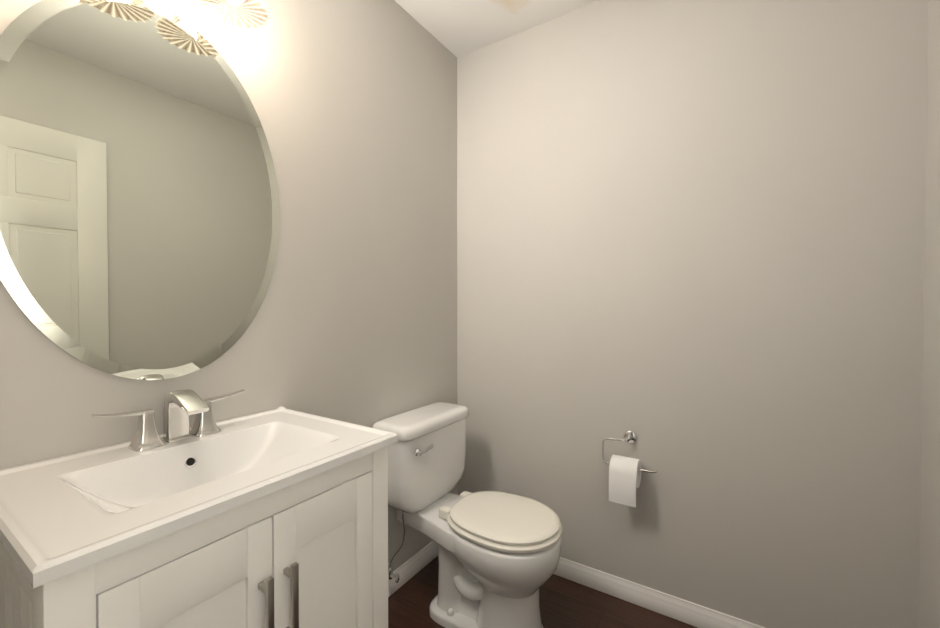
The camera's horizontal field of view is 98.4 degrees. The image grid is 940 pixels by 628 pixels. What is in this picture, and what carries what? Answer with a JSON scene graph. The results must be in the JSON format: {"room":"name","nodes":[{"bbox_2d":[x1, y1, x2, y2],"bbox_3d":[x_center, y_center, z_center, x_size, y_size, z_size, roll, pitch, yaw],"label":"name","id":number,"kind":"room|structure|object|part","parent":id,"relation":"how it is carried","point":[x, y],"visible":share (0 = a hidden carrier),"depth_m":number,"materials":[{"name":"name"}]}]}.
{"room":"bathroom","nodes":[
{"label":"bathroom","id":0,"kind":"room"},
{"bbox_2d":[0,0,456,570],"bbox_3d":[-0.626,-0.064,1.290,0.100,2.440,2.120,1,1,33],"label":"wall","id":1,"kind":"structure","parent":0,"point":[354,102],"depth_m":1.42,"materials":[{"name":"paint"}]},
{"bbox_2d":[0,0,279,379],"bbox_3d":[-0.750,-0.294,0.992,0.006,0.910,0.610,1,1,33],"label":"mirror","id":2,"kind":"object","parent":1,"relation":"attached to","point":[139,217],"visible":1,"depth_m":0.94,"materials":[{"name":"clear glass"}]},
{"bbox_2d":[194,0,269,29],"bbox_3d":[-0.702,-0.873,0.881,0.198,0.209,0.516,1,1,33],"label":"sconce","id":3,"kind":"object","parent":1,"relation":"attached to","point":[247,14],"visible":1,"depth_m":1.04,"materials":[{"name":"silver metal"}]},
{"bbox_2d":[388,540,437,596],"bbox_3d":[-0.319,1.112,1.678,0.014,0.078,0.936,1,1,33],"label":"baseboard","id":4,"kind":"structure","parent":1,"relation":"attached to","point":[410,568],"depth_m":1.78,"materials":[{"name":"white paint"}]},
{"bbox_2d":[394,0,598,57],"bbox_3d":[0.108,-1.327,0.799,1.845,0.100,2.120,1,1,33],"label":"ceiling","id":5,"kind":"structure","parent":0,"point":[458,28],"depth_m":1.76,"materials":[{"name":"paint"}]},
{"bbox_2d":[388,556,696,627],"bbox_3d":[0.108,1.213,0.836,1.845,0.100,2.120,1,1,33],"label":"floor","id":6,"kind":"structure","parent":0,"point":[565,603],"depth_m":1.59,"materials":[{"name":"brown wood"}]},
{"bbox_2d":[0,389,397,627],"bbox_3d":[-0.545,0.672,0.874,0.491,0.981,0.624,1,1,33],"label":"bathroom vanity","id":7,"kind":"object","parent":6,"relation":"on","point":[276,518],"visible":1,"depth_m":0.76,"materials":[{"name":"white wood"}]},
{"bbox_2d":[91,389,244,451],"bbox_3d":[-0.670,0.240,0.950,0.146,0.120,0.309,1,1,33],"label":"faucet","id":8,"kind":"object","parent":7,"relation":"on","point":[177,436],"depth_m":0.95,"materials":[{"name":"silver metal"}]},
{"bbox_2d":[372,402,561,627],"bbox_3d":[0.011,0.782,1.559,0.692,0.741,0.444,1,1,33],"label":"toilet","id":9,"kind":"object","parent":6,"relation":"on","point":[499,553],"visible":0.92,"depth_m":1.48,"materials":[{"name":"white ceramic"}]},
{"bbox_3d":[-0.184,0.590,1.681,0.214,0.360,0.444,1,1,33],"label":"tank","id":10,"kind":"part","parent":9,"relation":"part of","materials":[{"name":"white ceramic"}]},
{"bbox_3d":[0.115,0.747,1.491,0.444,0.052,0.342,1,1,33],"label":"seat","id":11,"kind":"part","parent":9,"relation":"part of","materials":[{"name":"white plastic"}]},
{"bbox_2d":[457,0,927,627],"bbox_3d":[0.654,-0.069,1.667,1.645,2.440,0.100,1,1,33],"label":"wall","id":12,"kind":"structure","parent":0,"point":[691,244],"depth_m":1.47,"materials":[{"name":"paint"}]},
{"bbox_2d":[602,430,656,507],"bbox_3d":[0.615,0.592,1.573,0.203,0.255,0.115,1,1,33],"label":"toilet paper holder","id":13,"kind":"object","parent":12,"relation":"attached to","point":[624,477],"visible":1,"depth_m":1.54,"materials":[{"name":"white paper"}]},
{"bbox_2d":[553,557,764,627],"bbox_3d":[0.624,1.112,1.637,1.645,0.078,0.014,1,1,33],"label":"baseboard","id":14,"kind":"structure","parent":12,"relation":"attached to","point":[683,610],"depth_m":1.58,"materials":[{"name":"white paint"}]},
{"bbox_2d":[918,0,939,627],"bbox_3d":[0.842,-0.050,0.346,0.100,2.440,2.120,1,1,33],"label":"wall","id":15,"kind":"structure","parent":0,"point":[929,582],"depth_m":1.13,"materials":[{"name":"paint"}]}
]}

